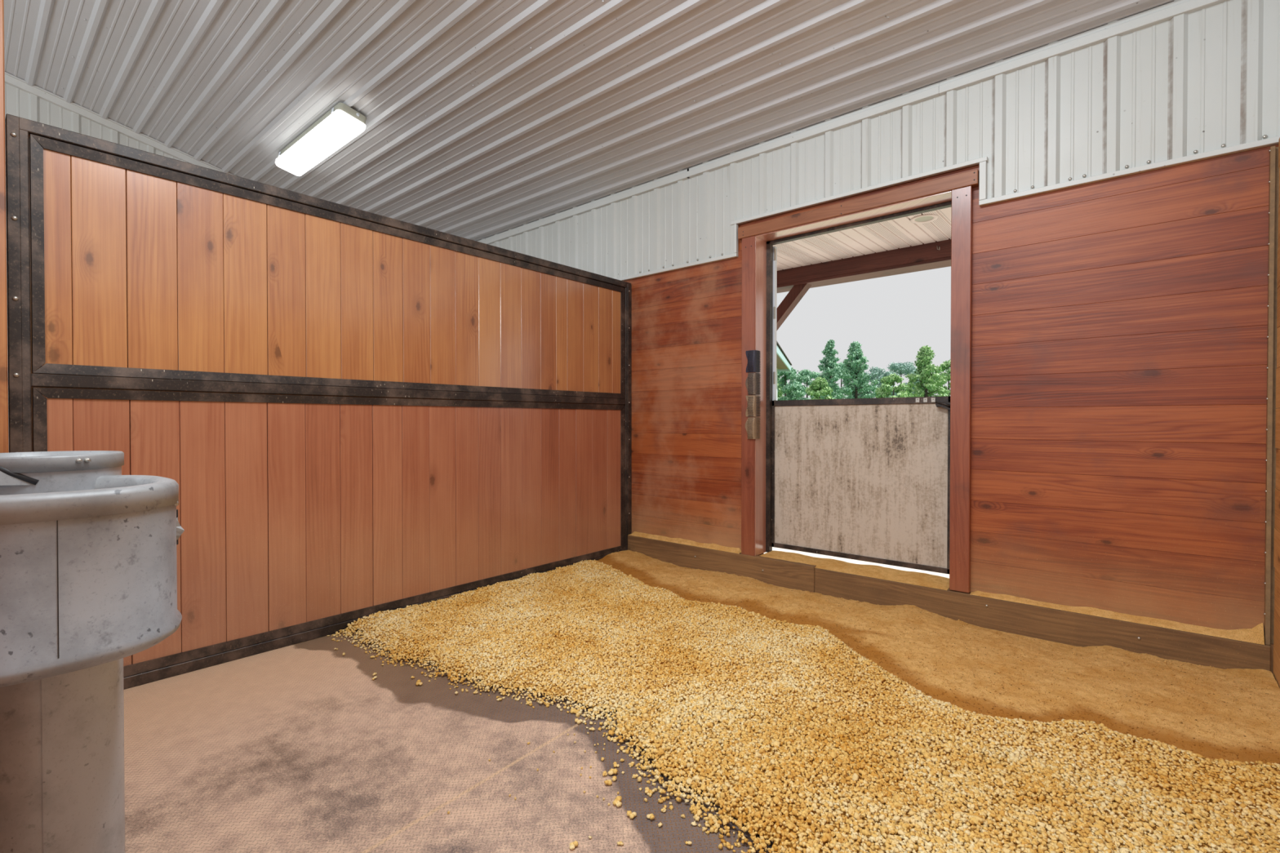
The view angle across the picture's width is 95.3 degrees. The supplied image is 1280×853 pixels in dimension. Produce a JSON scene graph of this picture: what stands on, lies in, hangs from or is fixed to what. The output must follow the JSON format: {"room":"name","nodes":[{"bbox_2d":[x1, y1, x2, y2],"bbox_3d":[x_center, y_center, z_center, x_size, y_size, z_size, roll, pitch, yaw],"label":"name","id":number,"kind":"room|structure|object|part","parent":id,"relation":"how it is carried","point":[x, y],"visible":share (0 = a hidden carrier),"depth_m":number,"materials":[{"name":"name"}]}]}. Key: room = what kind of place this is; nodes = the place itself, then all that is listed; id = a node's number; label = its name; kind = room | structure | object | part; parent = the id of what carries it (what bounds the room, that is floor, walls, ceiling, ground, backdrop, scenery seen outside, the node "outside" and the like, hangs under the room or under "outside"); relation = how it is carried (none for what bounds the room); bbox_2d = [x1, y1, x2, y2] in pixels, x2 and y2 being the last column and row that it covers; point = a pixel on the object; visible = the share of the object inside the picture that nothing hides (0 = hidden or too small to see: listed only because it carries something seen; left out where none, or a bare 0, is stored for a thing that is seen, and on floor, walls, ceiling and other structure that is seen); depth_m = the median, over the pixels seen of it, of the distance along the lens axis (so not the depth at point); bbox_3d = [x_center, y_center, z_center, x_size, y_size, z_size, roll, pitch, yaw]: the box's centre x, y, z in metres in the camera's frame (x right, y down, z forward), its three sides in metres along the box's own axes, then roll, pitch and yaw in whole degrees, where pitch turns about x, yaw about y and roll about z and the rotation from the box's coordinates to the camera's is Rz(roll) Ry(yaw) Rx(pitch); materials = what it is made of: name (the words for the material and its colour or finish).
{"room":"farm building","nodes":[
{"label":"farm building","id":0,"kind":"room"},
{"bbox_2d":[4,82,186,436],"bbox_3d":[-5.597,-1.400,3.847,0.138,5.021,9.140,0,1,40],"label":"wall","id":1,"kind":"structure","parent":0,"point":[18,102],"depth_m":4.75,"materials":[{"name":"white metal"}]},
{"bbox_2d":[4,71,235,175],"bbox_3d":[-5.421,-2.862,3.919,0.050,1.842,8.500,0,1,40],"label":"trim","id":2,"kind":"structure","parent":1,"relation":"attached to","point":[10,79],"depth_m":4.93,"materials":[{"name":"white metal"}]},
{"bbox_2d":[124,629,777,852],"bbox_3d":[-1.245,1.148,0.167,11.530,0.001,9.140,0,1,40],"label":"floor","id":3,"kind":"structure","parent":0,"point":[295,748],"depth_m":1.94,"materials":[{"name":"rubber"}]},
{"bbox_2d":[0,450,184,852],"bbox_3d":[-1.324,0.602,1.300,0.668,1.069,0.428,0,1,40],"label":"trough","id":4,"kind":"object","parent":3,"relation":"on","point":[88,549],"visible":1,"depth_m":1.25,"materials":[{"name":"concrete"}]},
{"bbox_2d":[0,475,184,687],"bbox_3d":[-1.246,0.297,1.231,0.462,0.349,0.425,0,1,40],"label":"bowl","id":5,"kind":"object","parent":4,"relation":"on","point":[88,563],"depth_m":1.12,"materials":[{"name":"grey metal"}]},
{"bbox_2d":[4,113,631,689],"bbox_3d":[-1.263,-0.047,3.619,0.070,2.320,3.606,0,1,40],"label":"wall","id":6,"kind":"structure","parent":3,"relation":"on","point":[353,414],"depth_m":3.02,"materials":[{"name":"wood"}]},
{"bbox_2d":[0,0,8,453],"bbox_3d":[-2.513,-0.812,2.112,0.132,3.880,0.288,0,1,40],"label":"trim","id":7,"kind":"structure","parent":6,"relation":"attached to","point":[4,438],"depth_m":2.17,"materials":[{"name":"brown wood"}]},
{"bbox_3d":[-2.414,-0.033,2.271,0.062,2.320,0.059,0,1,40],"label":"frame post","id":8,"kind":"part","parent":6,"relation":"part of","materials":[{"name":"metal"}]},
{"bbox_3d":[-1.266,-1.183,3.610,0.062,0.048,3.606,0,1,40],"label":"rail","id":9,"kind":"part","parent":6,"relation":"part of","materials":[{"name":"metal"}]},
{"bbox_3d":[-1.269,-0.687,3.617,0.035,0.960,3.510,0,1,40],"label":"panel","id":10,"kind":"part","parent":6,"relation":"part of","materials":[{"name":"brown wood"}]},
{"bbox_3d":[-1.269,0.448,3.628,0.035,1.250,3.510,0,1,40],"label":"panel","id":11,"kind":"part","parent":6,"relation":"part of","materials":[{"name":"brown wood"}]},
{"bbox_3d":[-1.259,-0.689,3.605,0.027,0.930,3.472,0,1,40],"label":"panel molding","id":12,"kind":"part","parent":6,"relation":"part of","materials":[{"name":"metal"}]},
{"bbox_3d":[-1.269,-0.196,3.617,0.058,0.050,3.480,0,1,40],"label":"rail","id":13,"kind":"part","parent":6,"relation":"part of","materials":[{"name":"metal"}]},
{"bbox_3d":[-1.259,0.447,3.617,0.027,1.227,3.472,0,1,40],"label":"panel molding","id":14,"kind":"part","parent":6,"relation":"part of","materials":[{"name":"metal"}]},
{"bbox_3d":[-1.269,1.088,3.630,0.058,0.050,3.480,0,1,40],"label":"rail","id":15,"kind":"part","parent":6,"relation":"part of","materials":[{"name":"metal"}]},
{"bbox_3d":[-0.117,-0.055,4.967,0.063,2.308,0.067,0,1,40],"label":"frame post","id":16,"kind":"part","parent":6,"relation":"part of","materials":[{"name":"metal"}]},
{"bbox_2d":[415,680,422,685],"bbox_3d":[-0.960,1.115,2.534,0.031,0.019,0.033,0,1,-13],"label":"crumb","id":17,"kind":"object","parent":3,"relation":"on","point":[419,682],"visible":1,"depth_m":2.53,"materials":[{"name":"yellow wood"}]},
{"bbox_2d":[568,840,577,849],"bbox_3d":[-0.179,1.127,1.568,0.025,0.014,0.023,0,1,-14],"label":"crumb","id":18,"kind":"object","parent":3,"relation":"on","point":[572,845],"visible":1,"depth_m":1.57,"materials":[{"name":"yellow wood"}]},
{"bbox_2d":[574,718,582,724],"bbox_3d":[-0.234,1.119,2.215,0.029,0.017,0.027,0,1,26],"label":"crumb","id":19,"kind":"object","parent":3,"relation":"on","point":[577,721],"visible":1,"depth_m":2.21,"materials":[{"name":"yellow wood"}]},
{"bbox_2d":[602,770,607,776],"bbox_3d":[-0.114,1.124,1.886,0.017,0.014,0.018,0,1,-16],"label":"crumb","id":20,"kind":"object","parent":3,"relation":"on","point":[605,773],"visible":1,"depth_m":1.88,"materials":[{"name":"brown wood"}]},
{"bbox_2d":[604,779,612,785],"bbox_3d":[-0.100,1.124,1.841,0.026,0.015,0.024,0,1,-16],"label":"crumb","id":21,"kind":"object","parent":3,"relation":"on","point":[608,782],"visible":1,"depth_m":1.83,"materials":[{"name":"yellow wood"}]},
{"bbox_2d":[608,768,617,775],"bbox_3d":[-0.088,1.122,1.893,0.031,0.018,0.029,0,1,28],"label":"crumb","id":22,"kind":"object","parent":3,"relation":"on","point":[611,771],"visible":1,"depth_m":1.89,"materials":[{"name":"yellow wood"}]},
{"bbox_2d":[611,776,617,781],"bbox_3d":[-0.082,1.124,1.862,0.019,0.015,0.018,0,1,29],"label":"crumb","id":23,"kind":"object","parent":3,"relation":"on","point":[614,778],"visible":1,"depth_m":1.85,"materials":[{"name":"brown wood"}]},
{"bbox_2d":[613,761,619,767],"bbox_3d":[-0.079,1.124,1.936,0.021,0.013,0.022,0,1,-18],"label":"crumb","id":24,"kind":"object","parent":3,"relation":"on","point":[615,765],"visible":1,"depth_m":1.93,"materials":[{"name":"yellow wood"}]},
{"bbox_2d":[612,795,622,807],"bbox_3d":[-0.066,1.123,1.744,0.031,0.019,0.033,0,1,29],"label":"crumb","id":25,"kind":"object","parent":3,"relation":"on","point":[618,799],"visible":1,"depth_m":1.74,"materials":[{"name":"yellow wood"}]},
{"bbox_2d":[617,841,623,845],"bbox_3d":[-0.053,1.129,1.578,0.018,0.010,0.013,0,1,15],"label":"crumb","id":26,"kind":"object","parent":3,"relation":"on","point":[620,843],"visible":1,"depth_m":1.57,"materials":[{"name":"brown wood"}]},
{"bbox_2d":[628,761,634,767],"bbox_3d":[-0.028,1.124,1.940,0.022,0.012,0.016,0,1,-29],"label":"crumb","id":27,"kind":"object","parent":3,"relation":"on","point":[631,765],"visible":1,"depth_m":1.94,"materials":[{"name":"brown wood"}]},
{"bbox_2d":[626,810,636,818],"bbox_3d":[-0.025,1.125,1.690,0.028,0.016,0.026,0,1,30],"label":"crumb","id":28,"kind":"object","parent":3,"relation":"on","point":[632,815],"visible":1,"depth_m":1.69,"materials":[{"name":"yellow wood"}]},
{"bbox_2d":[631,773,638,778],"bbox_3d":[-0.015,1.126,1.876,0.020,0.010,0.014,0,1,13],"label":"crumb","id":29,"kind":"object","parent":3,"relation":"on","point":[634,776],"visible":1,"depth_m":1.87,"materials":[{"name":"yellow wood"}]},
{"bbox_2d":[637,776,641,782],"bbox_3d":[-0.002,1.123,1.855,0.012,0.016,0.016,0,1,38],"label":"crumb","id":30,"kind":"object","parent":3,"relation":"on","point":[639,779],"visible":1,"depth_m":1.85,"materials":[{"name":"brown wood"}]},
{"bbox_2d":[640,772,646,777],"bbox_3d":[0.010,1.124,1.882,0.022,0.013,0.015,0,1,6],"label":"crumb","id":31,"kind":"object","parent":3,"relation":"on","point":[642,774],"visible":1,"depth_m":1.88,"materials":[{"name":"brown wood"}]},
{"bbox_2d":[644,786,649,795],"bbox_3d":[0.023,1.125,1.799,0.019,0.014,0.026,0,1,14],"label":"crumb","id":32,"kind":"object","parent":3,"relation":"on","point":[646,789],"visible":1,"depth_m":1.79,"materials":[{"name":"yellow wood"}]},
{"bbox_2d":[646,813,654,820],"bbox_3d":[0.031,1.126,1.681,0.023,0.014,0.025,0,1,-15],"label":"crumb","id":33,"kind":"object","parent":3,"relation":"on","point":[651,816],"visible":1,"depth_m":1.68,"materials":[{"name":"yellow wood"}]},
{"bbox_2d":[660,807,666,812],"bbox_3d":[0.070,1.127,1.712,0.014,0.012,0.015,0,1,30],"label":"crumb","id":34,"kind":"object","parent":3,"relation":"on","point":[664,810],"visible":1,"depth_m":1.71,"materials":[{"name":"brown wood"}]},
{"bbox_2d":[684,840,692,844],"bbox_3d":[0.132,1.129,1.580,0.018,0.011,0.012,0,1,8],"label":"crumb","id":35,"kind":"object","parent":3,"relation":"on","point":[688,842],"visible":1,"depth_m":1.58,"materials":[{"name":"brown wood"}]},
{"bbox_2d":[709,827,714,832],"bbox_3d":[0.200,1.127,1.627,0.014,0.014,0.011,0,1,-5],"label":"crumb","id":36,"kind":"object","parent":3,"relation":"on","point":[712,829],"visible":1,"depth_m":1.62,"materials":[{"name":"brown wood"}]},
{"bbox_2d":[718,843,722,849],"bbox_3d":[0.217,1.127,1.564,0.011,0.014,0.014,0,1,40],"label":"crumb","id":37,"kind":"object","parent":3,"relation":"on","point":[720,846],"visible":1,"depth_m":1.56,"materials":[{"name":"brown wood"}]},
{"bbox_2d":[725,842,731,848],"bbox_3d":[0.238,1.127,1.567,0.018,0.014,0.017,0,1,31],"label":"crumb","id":38,"kind":"object","parent":3,"relation":"on","point":[728,845],"visible":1,"depth_m":1.56,"materials":[{"name":"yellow wood"}]},
{"bbox_2d":[326,560,1279,852],"bbox_3d":[0.226,1.091,2.470,3.726,0.078,2.655,0,1,40],"label":"bedding","id":39,"kind":"object","parent":3,"relation":"on","point":[800,739],"visible":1,"depth_m":2.03,"materials":[{"name":"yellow wood"}]},
{"bbox_2d":[597,550,1279,771],"bbox_3d":[0.910,1.083,3.261,3.732,0.069,1.248,0,1,40],"label":"bank","id":40,"kind":"object","parent":39,"relation":"on","point":[1211,713],"visible":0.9,"depth_m":2.56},
{"bbox_2d":[4,0,1173,240],"bbox_3d":[-1.299,-2.908,0.062,11.530,1.966,9.346,0,1,40],"label":"ceiling","id":41,"kind":"structure","parent":0,"point":[486,118],"depth_m":3.87,"materials":[{"name":"white metal"}]},
{"bbox_2d":[275,102,366,176],"bbox_3d":[-2.636,-2.317,4.768,1.312,0.150,0.224,0,1,40],"label":"strip light","id":42,"kind":"object","parent":41,"relation":"attached to","point":[342,123],"visible":1,"depth_m":4.62,"materials":[{"name":"grey plastic"}]},
{"bbox_2d":[480,0,1279,673],"bbox_3d":[0.251,-0.499,4.838,7.730,3.200,0.262,0,1,40],"label":"wall","id":43,"kind":"structure","parent":0,"point":[1120,324],"depth_m":3.00,"materials":[{"name":"brown wood"}]},
{"bbox_2d":[476,0,1228,244],"bbox_3d":[0.207,-1.978,4.694,7.630,0.071,0.036,0,1,40],"label":"trim","id":44,"kind":"structure","parent":43,"relation":"attached to","point":[1165,12],"depth_m":3.46,"materials":[{"name":"white metal"}]},
{"bbox_2d":[737,168,979,593],"bbox_3d":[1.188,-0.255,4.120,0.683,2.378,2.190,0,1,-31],"label":"door","id":45,"kind":"structure","parent":43,"relation":"in","point":[887,481],"depth_m":3.86,"materials":[{"name":"wood"}]},
{"bbox_3d":[0.793,-0.215,4.220,0.107,2.296,0.048,0,1,40],"label":"casing","id":46,"kind":"part","parent":45,"relation":"part of","materials":[{"name":"brown wood"}]},
{"bbox_2d":[745,417,760,439],"bbox_3d":[0.815,0.013,4.174,0.110,0.154,0.063,0,1,-6],"label":"brush","id":47,"kind":"object","parent":45,"relation":"attached to","point":[753,424],"visible":1,"depth_m":4.16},
{"bbox_2d":[745,395,760,416],"bbox_3d":[0.816,-0.146,4.173,0.107,0.152,0.067,0,1,-2],"label":"brush","id":48,"kind":"object","parent":45,"relation":"attached to","point":[753,409],"visible":1,"depth_m":4.16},
{"bbox_2d":[745,373,760,395],"bbox_3d":[0.816,-0.306,4.173,0.108,0.155,0.061,0,1,-4],"label":"brush","id":49,"kind":"object","parent":45,"relation":"attached to","point":[753,383],"visible":1,"depth_m":4.16,"materials":[{"name":"brown wood"}]},
{"bbox_2d":[745,350,760,372],"bbox_3d":[0.816,-0.467,4.170,0.107,0.155,0.068,0,1,-2],"label":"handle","id":50,"kind":"object","parent":45,"relation":"attached to","point":[753,364],"visible":1,"depth_m":4.16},
{"bbox_3d":[1.447,0.353,3.935,1.210,1.083,0.044,0,1,40],"label":"frame","id":51,"kind":"part","parent":45,"relation":"part of","materials":[{"name":"metal"}]},
{"bbox_3d":[1.771,-0.164,3.618,0.116,0.030,0.009,0,1,40],"label":"latch plate","id":52,"kind":"part","parent":45,"relation":"part of","materials":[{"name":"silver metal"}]},
{"bbox_3d":[1.836,-0.206,3.332,0.101,2.296,0.048,0,1,40],"label":"casing","id":53,"kind":"part","parent":45,"relation":"part of","materials":[{"name":"brown wood"}]},
{"bbox_2d":[773,206,951,271],"bbox_3d":[1.813,-1.657,4.863,7.400,0.205,2.100,0,1,40],"label":"soffit","id":54,"kind":"structure","parent":43,"relation":"attached to","point":[900,233],"depth_m":4.93,"materials":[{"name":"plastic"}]},
{"bbox_2d":[777,238,951,293],"bbox_3d":[2.243,-1.502,5.370,7.000,0.185,0.254,0,1,40],"label":"beam","id":55,"kind":"structure","parent":54,"relation":"attached to","point":[936,255],"depth_m":5.36,"materials":[{"name":"brown wood"}]},
{"bbox_2d":[910,213,937,223],"bbox_3d":[2.130,-1.557,4.370,0.190,0.008,0.190,0,1,40],"label":"recessed light","id":56,"kind":"object","parent":54,"relation":"attached to","point":[926,218],"visible":1,"depth_m":4.37,"materials":[{"name":"plastic"}]},
{"bbox_2d":[614,135,1279,280],"bbox_3d":[0.209,-1.381,4.702,7.630,0.262,0.030,0,1,40],"label":"trim","id":57,"kind":"structure","parent":43,"relation":"attached to","point":[984,201],"depth_m":3.23,"materials":[{"name":"white metal"}]},
{"bbox_2d":[627,535,1271,671],"bbox_3d":[1.330,1.033,3.756,3.735,0.198,0.055,0,1,40],"label":"baseboard","id":58,"kind":"structure","parent":43,"relation":"attached to","point":[1073,628],"depth_m":3.23,"materials":[{"name":"brown wood"}]},
{"bbox_2d":[628,531,741,553],"bbox_3d":[0.324,0.907,4.615,1.080,0.035,0.047,0,1,40],"label":"drift","id":59,"kind":"object","parent":58,"relation":"on","point":[678,540],"visible":1,"depth_m":4.57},
{"bbox_2d":[760,550,949,590],"bbox_3d":[1.361,0.925,3.843,1.248,0.030,0.210,0,1,40],"label":"drift","id":60,"kind":"object","parent":58,"relation":"on","point":[925,580],"visible":0.98,"depth_m":3.74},
{"bbox_2d":[969,591,1264,644],"bbox_3d":[2.304,0.907,2.928,1.140,0.086,0.047,0,1,40],"label":"drift","id":61,"kind":"object","parent":58,"relation":"on","point":[1255,634],"visible":1,"depth_m":2.80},
{"bbox_2d":[1263,145,1279,644],"bbox_3d":[2.763,-0.131,2.539,0.051,2.170,0.029,0,1,40],"label":"trim","id":62,"kind":"structure","parent":43,"relation":"attached to","point":[1273,181],"depth_m":2.54,"materials":[{"name":"metal"}]},
{"bbox_2d":[1272,137,1279,688],"bbox_3d":[1.481,-0.040,1.057,0.050,2.358,3.875,1,1,42],"label":"wall","id":63,"kind":"structure","parent":0,"point":[1276,673],"depth_m":2.47,"materials":[{"name":"brown wood"}]},
{"label":"outside","id":64,"kind":"structure","parent":0,"visible":0},
{"bbox_2d":[764,546,949,578],"bbox_3d":[27.474,0.634,60.467,150.000,0.001,119.800,0,1,40],"label":"ground","id":65,"kind":"structure","parent":64,"point":[815,555],"depth_m":5.15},
{"bbox_2d":[777,378,783,399],"bbox_3d":[11.391,-2.094,50.914,3.251,5.654,3.179,0,1,-30],"label":"leafy tree","id":66,"kind":"object","parent":65,"relation":"on","point":[780,393],"visible":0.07,"depth_m":50.12,"materials":[{"name":"green plant"}]},
{"bbox_2d":[772,340,791,400],"bbox_3d":[1.009,-1.001,15.753,5.450,4.180,9.853,0,1,18],"label":"building","id":67,"kind":"structure","parent":65,"relation":"on","point":[783,363],"depth_m":17.47,"materials":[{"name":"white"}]},
{"bbox_2d":[777,367,805,400],"bbox_3d":[9.470,-1.563,38.036,2.318,4.854,2.977,-1,1,-44],"label":"leafy tree","id":68,"kind":"object","parent":65,"relation":"on","point":[793,393],"visible":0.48,"depth_m":37.34,"materials":[{"name":"green plant"}]},
{"bbox_2d":[782,368,828,399],"bbox_3d":[13.545,-1.925,46.959,3.871,5.398,3.942,0,1,40],"label":"leafy tree","id":69,"kind":"object","parent":65,"relation":"on","point":[805,375],"visible":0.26,"depth_m":46.40,"materials":[{"name":"green plant"}]},
{"bbox_2d":[804,377,835,399],"bbox_3d":[9.096,-0.785,29.440,1.632,3.475,1.557,0,1,40],"label":"leafy tree","id":70,"kind":"object","parent":65,"relation":"on","point":[820,386],"visible":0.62,"depth_m":29.20,"materials":[{"name":"green plant"}]},
{"bbox_2d":[810,339,844,399],"bbox_3d":[13.484,-2.659,41.008,3.768,6.986,3.439,0,1,40],"label":"pine tree","id":71,"kind":"object","parent":65,"relation":"on","point":[828,366],"visible":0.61,"depth_m":40.75,"materials":[{"name":"green plant"}]},
{"bbox_2d":[818,361,859,399],"bbox_3d":[18.203,-2.567,53.106,5.374,6.556,5.596,0,1,40],"label":"leafy tree","id":72,"kind":"object","parent":65,"relation":"on","point":[841,365],"visible":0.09,"depth_m":52.23,"materials":[{"name":"green plant"}]},
{"bbox_2d":[837,340,879,399],"bbox_3d":[13.155,-2.207,35.950,4.180,6.185,4.004,0,1,6],"label":"pine tree","id":73,"kind":"object","parent":65,"relation":"on","point":[852,370],"visible":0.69,"depth_m":35.72,"materials":[{"name":"green plant"}]},
{"bbox_2d":[853,365,898,398],"bbox_3d":[17.773,-1.898,44.047,3.710,5.402,3.126,-1,1,-44],"label":"leafy tree","id":74,"kind":"object","parent":65,"relation":"on","point":[876,371],"visible":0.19,"depth_m":43.26,"materials":[{"name":"green plant"}]},
{"bbox_2d":[875,373,913,398],"bbox_3d":[10.606,-0.627,24.495,1.704,3.260,1.810,0,1,40],"label":"leafy tree","id":75,"kind":"object","parent":65,"relation":"on","point":[887,382],"visible":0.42,"depth_m":24.36,"materials":[{"name":"green plant"}]},
{"bbox_2d":[871,361,928,393],"bbox_3d":[25.090,-2.807,55.971,5.283,6.978,5.118,0,1,-28],"label":"leafy tree","id":76,"kind":"object","parent":65,"relation":"on","point":[909,367],"visible":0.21,"depth_m":55.52,"materials":[{"name":"green plant"}]},
{"bbox_2d":[904,345,950,396],"bbox_3d":[14.054,-1.541,29.125,3.669,4.993,2.632,0,1,35],"label":"pine tree","id":77,"kind":"object","parent":65,"relation":"on","point":[924,366],"visible":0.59,"depth_m":28.73,"materials":[{"name":"green plant"}]},
{"bbox_2d":[932,360,951,396],"bbox_3d":[21.245,-1.891,40.021,2.859,5.471,2.990,0,1,40],"label":"leafy tree","id":78,"kind":"object","parent":65,"relation":"on","point":[946,365],"visible":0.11,"depth_m":39.47,"materials":[{"name":"green plant"}]},
{"bbox_3d":[1.172,-0.116,6.239,0.140,2.605,0.140,0,1,40],"label":"porch post","id":79,"kind":"object","parent":65,"relation":"on","visible":0},
{"bbox_2d":[776,283,812,331],"bbox_3d":[1.457,-1.089,5.993,0.600,0.655,0.110,0,1,40],"label":"brace","id":80,"kind":"object","parent":79,"relation":"attached to","point":[797,292],"visible":0.5,"depth_m":5.89,"materials":[{"name":"brown wood"}]}
]}

